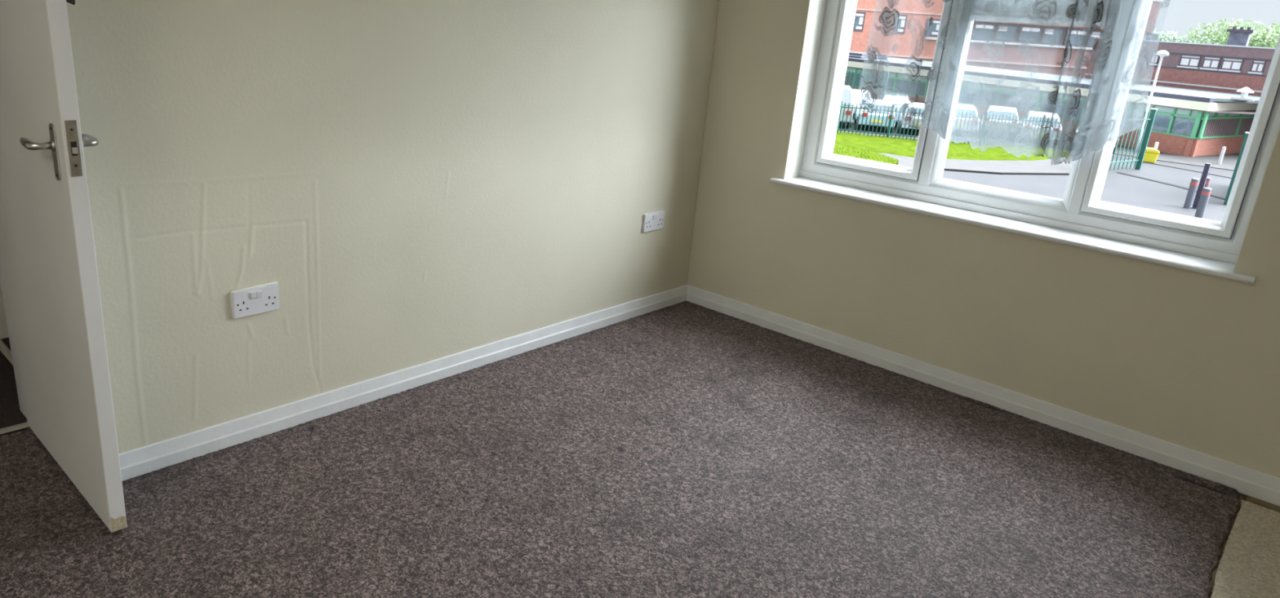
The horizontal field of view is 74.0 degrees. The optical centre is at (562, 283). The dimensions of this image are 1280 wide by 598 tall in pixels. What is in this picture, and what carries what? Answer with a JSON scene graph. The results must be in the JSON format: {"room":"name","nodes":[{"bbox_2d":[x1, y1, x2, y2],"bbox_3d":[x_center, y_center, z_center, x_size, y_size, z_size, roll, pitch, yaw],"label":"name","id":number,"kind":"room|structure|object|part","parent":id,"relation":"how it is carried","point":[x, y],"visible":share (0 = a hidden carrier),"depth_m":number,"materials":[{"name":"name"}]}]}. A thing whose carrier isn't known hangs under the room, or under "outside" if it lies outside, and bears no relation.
{"room":"empty bedroom","nodes":[
{"label":"empty bedroom","id":0,"kind":"room"},
{"bbox_2d":[0,282,8,340],"bbox_3d":[-2.292,-0.746,2.475,4.020,2.416,0.843,-14,25,-43],"label":"wall","id":1,"kind":"structure","parent":0,"point":[3,326],"depth_m":3.36,"materials":[{"name":"white paint"}]},
{"bbox_2d":[0,338,13,364],"bbox_3d":[-2.013,0.309,3.135,0.030,0.006,0.668,-14,25,-43],"label":"trim","id":2,"kind":"structure","parent":1,"relation":"attached to","point":[4,348],"depth_m":3.25,"materials":[{"name":"white wood"}]},
{"bbox_2d":[0,244,26,418],"bbox_3d":[-1.977,-0.450,2.198,0.860,2.035,0.142,-14,25,-43],"label":"door frame","id":3,"kind":"structure","parent":1,"relation":"attached to","point":[2,279],"depth_m":2.71,"materials":[{"name":"white paint"}]},
{"bbox_2d":[0,0,127,532],"bbox_3d":[-1.382,-0.384,2.181,0.156,1.979,0.782,-14,25,-43],"label":"door","id":4,"kind":"structure","parent":1,"relation":"in","point":[47,245],"depth_m":2.14,"materials":[{"name":"white wood"}]},
{"bbox_3d":[-1.218,-0.322,1.954,0.053,0.026,0.096,-14,25,-43],"label":"lever handle","id":5,"kind":"part","parent":4,"relation":"part of","materials":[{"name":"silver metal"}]},
{"bbox_3d":[-1.111,-0.306,1.922,0.024,0.128,0.002,-14,25,-43],"label":"latch plate","id":6,"kind":"part","parent":4,"relation":"part of","materials":[{"name":"metal"}]},
{"bbox_3d":[-1.146,-0.341,2.024,0.053,0.026,0.096,-14,25,-43],"label":"lever handle","id":7,"kind":"part","parent":4,"relation":"part of","materials":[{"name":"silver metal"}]},
{"bbox_2d":[66,0,719,453],"bbox_3d":[-0.316,-0.817,3.078,2.779,2.417,0.125,-14,25,-43],"label":"wall","id":8,"kind":"structure","parent":0,"point":[416,182],"depth_m":2.82,"materials":[{"name":"beige paint"}]},
{"bbox_2d":[230,281,279,319],"bbox_3d":[-0.959,0.053,2.640,0.154,0.093,0.004,-14,25,-43],"label":"trim","id":9,"kind":"structure","parent":8,"relation":"attached to","point":[275,282],"depth_m":2.60,"materials":[{"name":"white paint"}]},
{"bbox_2d":[231,284,279,319],"bbox_3d":[-0.956,0.055,2.636,0.146,0.086,0.023,-14,25,-43],"label":"double socket","id":10,"kind":"object","parent":8,"relation":"attached to","point":[256,300],"visible":1,"depth_m":2.63,"materials":[{"name":"white plastic"}]},
{"bbox_2d":[250,291,257,299],"bbox_3d":[-0.956,0.038,2.617,0.018,0.023,0.007,-14,25,-43],"label":"rocker switch","id":11,"kind":"object","parent":10,"relation":"attached to","point":[253,294],"depth_m":2.62,"materials":[{"name":"white plastic"}]},
{"bbox_2d":[256,290,262,297],"bbox_3d":[-0.943,0.035,2.630,0.018,0.023,0.007,-14,25,-43],"label":"rocker switch","id":12,"kind":"object","parent":10,"relation":"attached to","point":[259,293],"depth_m":2.63,"materials":[{"name":"white plastic"}]},
{"bbox_2d":[119,284,687,481],"bbox_3d":[-0.338,0.299,3.392,2.771,0.089,0.018,-14,25,-43],"label":"baseboard","id":13,"kind":"structure","parent":8,"relation":"attached to","point":[140,461],"depth_m":3.03,"materials":[{"name":"white paint"}]},
{"bbox_2d":[642,210,665,232],"bbox_3d":[0.431,-0.291,3.984,0.146,0.086,0.023,-14,25,-43],"label":"double socket","id":14,"kind":"object","parent":8,"relation":"attached to","point":[655,220],"visible":1,"depth_m":3.97,"materials":[{"name":"white plastic"}]},
{"bbox_2d":[0,351,1247,597],"bbox_3d":[-0.815,0.740,2.349,5.560,0.144,6.150,-14,25,-43],"label":"floor","id":15,"kind":"structure","parent":0,"point":[1242,496],"depth_m":2.61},
{"bbox_2d":[0,422,29,434],"bbox_3d":[-2.005,0.525,2.479,0.775,0.006,0.038,-14,25,-43],"label":"trim","id":16,"kind":"structure","parent":15,"relation":"on","point":[24,425],"depth_m":2.71,"materials":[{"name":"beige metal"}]},
{"bbox_2d":[0,337,29,435],"bbox_3d":[-2.277,0.420,2.779,3.780,0.012,0.829,-14,25,-43],"label":"carpet","id":17,"kind":"object","parent":15,"relation":"on","point":[11,415],"visible":0.06,"depth_m":2.91,"materials":[{"name":"black carpet"}]},
{"bbox_2d":[0,301,1239,597],"bbox_3d":[-0.441,0.804,1.964,5.043,0.031,2.990,-14,25,-43],"label":"carpet","id":18,"kind":"object","parent":15,"relation":"on","point":[686,449],"visible":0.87,"depth_m":2.55,"materials":[{"name":"brown carpet"}]},
{"bbox_2d":[1210,499,1279,597],"bbox_3d":[0.856,1.280,0.779,4.880,0.017,0.991,-14,25,-43],"label":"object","id":19,"kind":"structure","parent":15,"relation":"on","point":[1249,566],"depth_m":2.45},
{"bbox_2d":[1245,495,1279,512],"bbox_3d":[2.605,0.836,2.471,0.028,0.014,0.975,-14,25,-43],"label":"trim","id":20,"kind":"object","parent":15,"relation":"on","point":[1254,500],"visible":1,"depth_m":2.76,"materials":[{"name":"brown wood"}]},
{"bbox_2d":[687,0,1279,478],"bbox_3d":[1.968,-0.633,2.962,0.296,2.416,3.590,-14,25,-43],"label":"wall","id":21,"kind":"structure","parent":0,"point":[1188,359],"depth_m":3.31,"materials":[{"name":"beige paint"}]},
{"bbox_2d":[685,284,1279,506],"bbox_3d":[1.814,0.488,3.238,0.018,0.089,3.344,-14,25,-43],"label":"baseboard","id":22,"kind":"structure","parent":21,"relation":"attached to","point":[1263,486],"depth_m":3.27,"materials":[{"name":"white paint"}]},
{"bbox_2d":[783,0,1279,271],"bbox_3d":[1.711,-0.891,3.146,0.204,1.312,1.689,-14,25,-43],"label":"window","id":23,"kind":"structure","parent":21,"relation":"attached to","point":[1081,210],"depth_m":3.35,"materials":[{"name":"white plastic"}]},
{"bbox_3d":[1.728,-1.430,2.968,0.008,0.008,1.655,-14,25,-43],"label":"wire","id":24,"kind":"object","parent":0,"visible":0},
{"bbox_2d":[857,0,1170,165],"bbox_3d":[1.650,-0.978,3.166,0.061,0.987,1.044,-14,25,-43],"label":"curtain","id":25,"kind":"object","parent":24,"relation":"hanging from","point":[1004,91],"visible":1,"depth_m":3.13,"materials":[{"name":"fabric"}]},
{"label":"outside","id":26,"kind":"structure","parent":0,"visible":0},
{"bbox_2d":[838,113,1239,222],"bbox_3d":[35.964,-27.409,107.174,199.400,0.400,220.000,-14,25,-43],"label":"ground","id":27,"kind":"structure","parent":26,"point":[1118,188],"depth_m":30.78,"materials":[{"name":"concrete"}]},
{"bbox_2d":[840,85,853,128],"bbox_3d":[14.159,-9.346,44.081,1.900,1.976,4.590,8,19,14],"label":"van","id":28,"kind":"object","parent":27,"relation":"on","point":[846,97],"visible":0.33,"depth_m":41.83,"materials":[{"name":"grey paint"}]},
{"bbox_2d":[851,88,859,114],"bbox_3d":[16.753,-10.264,48.251,1.780,1.436,4.100,8,19,14],"label":"parked car","id":29,"kind":"object","parent":27,"relation":"on","point":[855,92],"visible":0.02,"depth_m":47.42,"materials":[{"name":"silver metal"}]},
{"bbox_2d":[844,70,888,94],"bbox_3d":[15.121,-12.942,54.568,1.114,2.390,11.626,-13,25,-42],"label":"fence","id":30,"kind":"object","parent":27,"relation":"on","point":[887,73],"visible":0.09,"depth_m":51.55,"materials":[{"name":"green metal"}]},
{"bbox_3d":[19.429,-11.478,51.014,0.100,2.350,0.100,-14,25,-43],"label":"post","id":31,"kind":"part","parent":30,"relation":"part of","materials":[{"name":"green metal"}]},
{"bbox_2d":[853,99,896,132],"bbox_3d":[15.995,-8.678,43.273,1.780,1.436,4.100,8,19,14],"label":"parked car","id":32,"kind":"object","parent":27,"relation":"on","point":[879,100],"visible":0.47,"depth_m":41.55,"materials":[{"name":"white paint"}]},
{"bbox_2d":[878,92,909,113],"bbox_3d":[18.588,-9.893,47.479,1.780,1.436,4.100,8,19,14],"label":"parked car","id":33,"kind":"object","parent":27,"relation":"on","point":[901,100],"visible":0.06,"depth_m":46.80,"materials":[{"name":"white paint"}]},
{"bbox_2d":[894,102,924,133],"bbox_3d":[17.985,-8.435,42.920,1.780,1.436,4.100,8,19,14],"label":"parked car","id":34,"kind":"object","parent":27,"relation":"on","point":[918,106],"visible":0.16,"depth_m":41.66,"materials":[{"name":"grey paint"}]},
{"bbox_2d":[834,131,1048,160],"bbox_3d":[16.506,-5.953,37.030,13.318,0.166,7.089,6,18,6],"label":"grass","id":35,"kind":"structure","parent":27,"relation":"on","point":[896,146],"depth_m":36.25,"materials":[{"name":"green plant"}]},
{"bbox_2d":[835,100,1078,143],"bbox_3d":[16.312,-7.442,39.302,16.741,1.610,1.090,7,18,9],"label":"fence","id":36,"kind":"object","parent":27,"relation":"on","point":[891,111],"visible":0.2,"depth_m":39.21,"materials":[{"name":"green metal"}]},
{"bbox_3d":[12.976,-7.753,39.663,0.100,1.570,0.100,-14,25,-43],"label":"post","id":37,"kind":"part","parent":36,"relation":"part of","materials":[{"name":"green metal"}]},
{"bbox_3d":[15.164,-7.427,39.099,0.100,1.570,0.100,-14,25,-43],"label":"post","id":38,"kind":"part","parent":36,"relation":"part of","materials":[{"name":"green metal"}]},
{"bbox_3d":[16.279,-6.909,39.477,16.588,0.050,0.991,7,18,9],"label":"rail","id":39,"kind":"part","parent":36,"relation":"part of","materials":[{"name":"green metal"}]},
{"bbox_3d":[16.343,-7.918,39.146,16.588,0.050,0.991,7,18,9],"label":"rail","id":40,"kind":"part","parent":36,"relation":"part of","materials":[{"name":"teal paint"}]},
{"bbox_2d":[956,103,967,110],"bbox_3d":[20.513,-8.570,43.826,1.780,1.436,4.100,10,19,18],"label":"parked car","id":41,"kind":"object","parent":27,"relation":"on","point":[962,107],"visible":0.02,"depth_m":42.59,"materials":[{"name":"grey paint"}]},
{"bbox_2d":[849,0,1163,77],"bbox_3d":[33.331,-22.817,72.605,27.991,12.100,28.563,-14,25,-43],"label":"building","id":42,"kind":"structure","parent":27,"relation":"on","point":[868,12],"depth_m":67.43,"materials":[{"name":"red brick"}]},
{"bbox_2d":[975,24,984,28],"bbox_3d":[33.626,-20.427,67.311,1.400,0.260,0.030,4,18,0],"label":"window blind","id":43,"kind":"object","parent":42,"relation":"hanging from","point":[977,26],"depth_m":67.30,"materials":[{"name":"white"}]},
{"bbox_2d":[1074,31,1081,35],"bbox_3d":[41.011,-19.956,67.318,1.400,0.260,0.030,4,18,0],"label":"window blind","id":44,"kind":"object","parent":42,"relation":"hanging from","point":[1077,33],"depth_m":67.30,"materials":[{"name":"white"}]},
{"bbox_2d":[1090,31,1100,37],"bbox_3d":[42.480,-19.805,67.338,0.650,0.380,0.030,4,18,0],"label":"window blind","id":45,"kind":"object","parent":42,"relation":"hanging from","point":[1097,34],"depth_m":67.32,"materials":[{"name":"white"}]},
{"bbox_2d":[911,167,1107,175],"bbox_3d":[15.565,-4.291,32.042,12.811,0.065,1.239,0,18,-11],"label":"kerb","id":46,"kind":"object","parent":27,"relation":"on","point":[944,169],"visible":0.43,"depth_m":31.73,"materials":[{"name":"grey concrete"}]},
{"bbox_2d":[1035,111,1059,130],"bbox_3d":[23.772,-7.794,42.099,1.780,1.436,4.100,12,20,24],"label":"parked car","id":47,"kind":"object","parent":27,"relation":"on","point":[1038,114],"visible":0.03,"depth_m":40.74,"materials":[{"name":"grey paint"}]},
{"bbox_2d":[844,51,1260,156],"bbox_3d":[26.915,-12.076,52.693,7.450,3.350,31.699,-5,20,-25],"label":"building","id":48,"kind":"structure","parent":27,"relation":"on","point":[1188,122],"depth_m":41.27,"materials":[{"name":"red brick"}]},
{"bbox_3d":[18.746,-15.212,61.692,0.060,0.820,7.480,-5,20,-25],"label":"ribbed panel","id":49,"kind":"part","parent":48,"relation":"part of","materials":[{"name":"grey"}]},
{"bbox_3d":[25.403,-11.202,52.223,7.206,0.080,27.362,-8,22,-32],"label":"window sill","id":50,"kind":"part","parent":48,"relation":"part of","materials":[{"name":"green"}]},
{"bbox_2d":[846,67,1254,117],"bbox_3d":[24.283,-11.942,50.695,7.127,0.300,27.433,-12,24,-39],"label":"roof","id":51,"kind":"object","parent":48,"relation":"attached to","point":[1164,109],"depth_m":41.22,"materials":[{"name":"grey"}]},
{"bbox_3d":[32.746,-7.679,41.482,7.100,0.820,0.100,-8,21,-31],"label":"ribbed panel","id":52,"kind":"part","parent":48,"relation":"part of","materials":[{"name":"grey"}]},
{"bbox_2d":[1109,108,1157,170],"bbox_3d":[22.603,-5.727,33.896,3.510,2.490,0.255,-8,21,-31],"label":"gate leaf","id":53,"kind":"object","parent":27,"relation":"on","point":[1149,121],"visible":0.45,"depth_m":34.42,"materials":[{"name":"teal paint"}]},
{"bbox_3d":[22.551,-4.911,34.164,3.255,0.050,0.060,-8,21,-31],"label":"rail","id":54,"kind":"part","parent":53,"relation":"part of","materials":[{"name":"green metal"}]},
{"bbox_3d":[23.982,-5.896,34.744,0.180,2.450,0.180,-14,25,-43],"label":"post","id":55,"kind":"part","parent":53,"relation":"part of","materials":[{"name":"green metal"}]},
{"bbox_2d":[1142,147,1159,163],"bbox_3d":[25.967,-5.688,37.468,0.739,0.600,0.560,13,20,25],"label":"bin","id":56,"kind":"object","parent":27,"relation":"on","point":[1151,155],"visible":0.56,"depth_m":37.22,"materials":[{"name":"yellow plastic"}]},
{"bbox_2d":[1142,152,1158,163],"bbox_3d":[25.962,-5.603,37.496,0.709,0.420,0.500,13,20,25],"label":"tub","id":57,"kind":"object","parent":56,"relation":"attached to","point":[1151,157],"depth_m":37.24,"materials":[{"name":"yellow plastic"}]},
{"bbox_3d":[25.980,-5.890,37.402,0.739,0.175,0.560,13,20,25],"label":"lid","id":58,"kind":"part","parent":56,"relation":"part of","materials":[{"name":"yellow plastic"}]},
{"bbox_2d":[1153,142,1159,149],"bbox_3d":[26.708,-5.957,38.109,0.138,0.800,0.140,-14,25,-43],"label":"bollard","id":59,"kind":"object","parent":27,"relation":"on","point":[1156,144],"visible":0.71,"depth_m":37.99,"materials":[{"name":"white metal"}]},
{"bbox_2d":[1151,28,1184,42],"bbox_3d":[61.977,-24.036,89.502,7.056,7.402,7.799,-14,25,-43],"label":"leafy tree","id":60,"kind":"object","parent":27,"relation":"on","point":[1164,39],"visible":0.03,"depth_m":88.47,"materials":[{"name":"green plant"}]},
{"bbox_2d":[1116,172,1225,199],"bbox_3d":[22.814,-3.604,31.439,0.464,0.020,5.407,0,18,-10],"label":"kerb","id":61,"kind":"object","parent":27,"relation":"on","point":[1178,186],"visible":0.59,"depth_m":31.97,"materials":[{"name":"grey concrete"}]},
{"bbox_2d":[1084,36,1275,96],"bbox_3d":[39.118,-10.084,46.092,8.180,5.165,17.000,-5,20,-25],"label":"building","id":62,"kind":"structure","parent":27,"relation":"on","point":[1228,68],"depth_m":45.54,"materials":[{"name":"brown brick"}]},
{"bbox_3d":[35.617,-11.249,43.907,0.080,0.830,17.000,-5,20,-25],"label":"band trim","id":63,"kind":"part","parent":62,"relation":"part of","materials":[{"name":"grey paint"}]},
{"bbox_2d":[1226,26,1256,46],"bbox_3d":[64.053,-20.896,80.940,1.600,7.000,2.000,-14,25,-43],"label":"chimney stack","id":64,"kind":"object","parent":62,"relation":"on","point":[1241,37],"visible":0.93,"depth_m":79.71,"materials":[{"name":"grey"}]},
{"bbox_2d":[1142,161,1231,178],"bbox_3d":[26.734,-4.570,35.144,0.194,0.020,5.392,-5,20,-24],"label":"threshold","id":65,"kind":"object","parent":27,"relation":"on","point":[1143,162],"visible":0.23,"depth_m":35.85,"materials":[{"name":"grey stone"}]},
{"bbox_2d":[1157,31,1220,44],"bbox_3d":[66.340,-23.410,89.952,7.598,6.466,7.171,-14,25,-43],"label":"leafy tree","id":66,"kind":"object","parent":27,"relation":"on","point":[1171,32],"visible":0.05,"depth_m":88.79,"materials":[{"name":"green plant"}]},
{"bbox_2d":[1183,177,1199,208],"bbox_3d":[20.305,-2.904,27.289,0.205,0.970,0.208,-14,25,-43],"label":"bollard","id":67,"kind":"object","parent":27,"relation":"on","point":[1193,184],"visible":1,"depth_m":27.23,"materials":[{"name":"grey metal"}]},
{"bbox_2d":[1191,163,1211,208],"bbox_3d":[20.602,-3.133,27.244,0.260,1.470,0.260,-14,25,-43],"label":"bollard","id":68,"kind":"object","parent":27,"relation":"on","point":[1206,168],"visible":0.79,"depth_m":27.17,"materials":[{"name":"grey metal"}]},
{"bbox_2d":[1194,187,1211,218],"bbox_3d":[19.562,-2.449,25.809,0.224,0.940,0.228,-14,25,-43],"label":"bollard","id":69,"kind":"object","parent":27,"relation":"on","point":[1206,193],"visible":0.98,"depth_m":25.74,"materials":[{"name":"grey metal"}]},
{"bbox_2d":[1204,177,1211,187],"bbox_3d":[21.004,-2.993,27.698,0.205,0.970,0.208,-14,25,-43],"label":"bollard","id":70,"kind":"object","parent":27,"relation":"on","point":[1208,180],"visible":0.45,"depth_m":27.51,"materials":[{"name":"grey metal"}]},
{"bbox_2d":[1185,18,1266,46],"bbox_3d":[69.949,-23.933,89.780,7.402,7.998,7.739,-14,25,-43],"label":"leafy tree","id":71,"kind":"object","parent":27,"relation":"on","point":[1215,33],"visible":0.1,"depth_m":88.52,"materials":[{"name":"green plant"}]},
{"bbox_2d":[1223,132,1248,204],"bbox_3d":[24.183,-4.313,30.010,0.229,2.420,5.472,18,23,38],"label":"gate leaf","id":72,"kind":"object","parent":27,"relation":"on","point":[1246,134],"visible":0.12,"depth_m":28.06,"materials":[{"name":"teal paint"}]},
{"bbox_2d":[1210,18,1279,47],"bbox_3d":[71.222,-23.297,87.834,7.176,8.157,8.714,-14,25,-43],"label":"leafy tree","id":73,"kind":"object","parent":27,"relation":"on","point":[1223,42],"visible":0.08,"depth_m":86.90,"materials":[{"name":"green plant"}]},
{"bbox_2d":[1248,26,1279,48],"bbox_3d":[72.269,-22.212,85.052,9.410,7.961,10.304,-14,25,-43],"label":"leafy tree","id":74,"kind":"object","parent":27,"relation":"on","point":[1263,38],"visible":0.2,"depth_m":84.17,"materials":[{"name":"green plant"}]},
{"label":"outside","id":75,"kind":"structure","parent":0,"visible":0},
{"bbox_2d":[878,152,1071,173],"bbox_3d":[15.880,-5.094,34.572,16.031,0.050,7.393,5,18,3],"label":"ground footway","id":76,"kind":"structure","parent":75,"point":[1037,166],"depth_m":33.40,"materials":[{"name":"concrete"}]},
{"bbox_2d":[832,145,898,164],"bbox_3d":[11.871,-5.146,33.688,2.937,0.154,4.449,10,19,20],"label":"grass","id":77,"kind":"structure","parent":76,"relation":"on","point":[861,153],"depth_m":33.39,"materials":[{"name":"green plant"}]},
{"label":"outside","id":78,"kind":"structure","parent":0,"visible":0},
{"bbox_2d":[1112,146,1239,170],"bbox_3d":[30.609,-5.853,39.793,7.800,0.030,11.500,-14,25,-43],"label":"forecourt","id":79,"kind":"structure","parent":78,"point":[1228,162],"depth_m":39.07,"materials":[{"name":"concrete"}]},
{"bbox_2d":[1112,137,1119,153],"bbox_3d":[25.811,-7.215,40.733,1.780,1.436,4.100,15,21,32],"label":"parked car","id":80,"kind":"object","parent":79,"relation":"on","point":[1119,137],"visible":0.05,"depth_m":39.21,"materials":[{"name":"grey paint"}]},
{"bbox_2d":[1133,50,1168,151],"bbox_3d":[27.647,-8.527,39.810,0.520,4.730,0.520,-14,25,-43],"label":"lamp post","id":81,"kind":"object","parent":79,"relation":"on","point":[1162,54],"visible":0.94,"depth_m":39.60,"materials":[{"name":"white metal"}]},
{"bbox_2d":[1217,146,1226,164],"bbox_3d":[29.665,-5.739,38.023,0.138,0.800,0.140,-14,25,-43],"label":"bollard","id":82,"kind":"object","parent":79,"relation":"on","point":[1222,153],"visible":1,"depth_m":37.98,"materials":[{"name":"white metal"}]}
]}

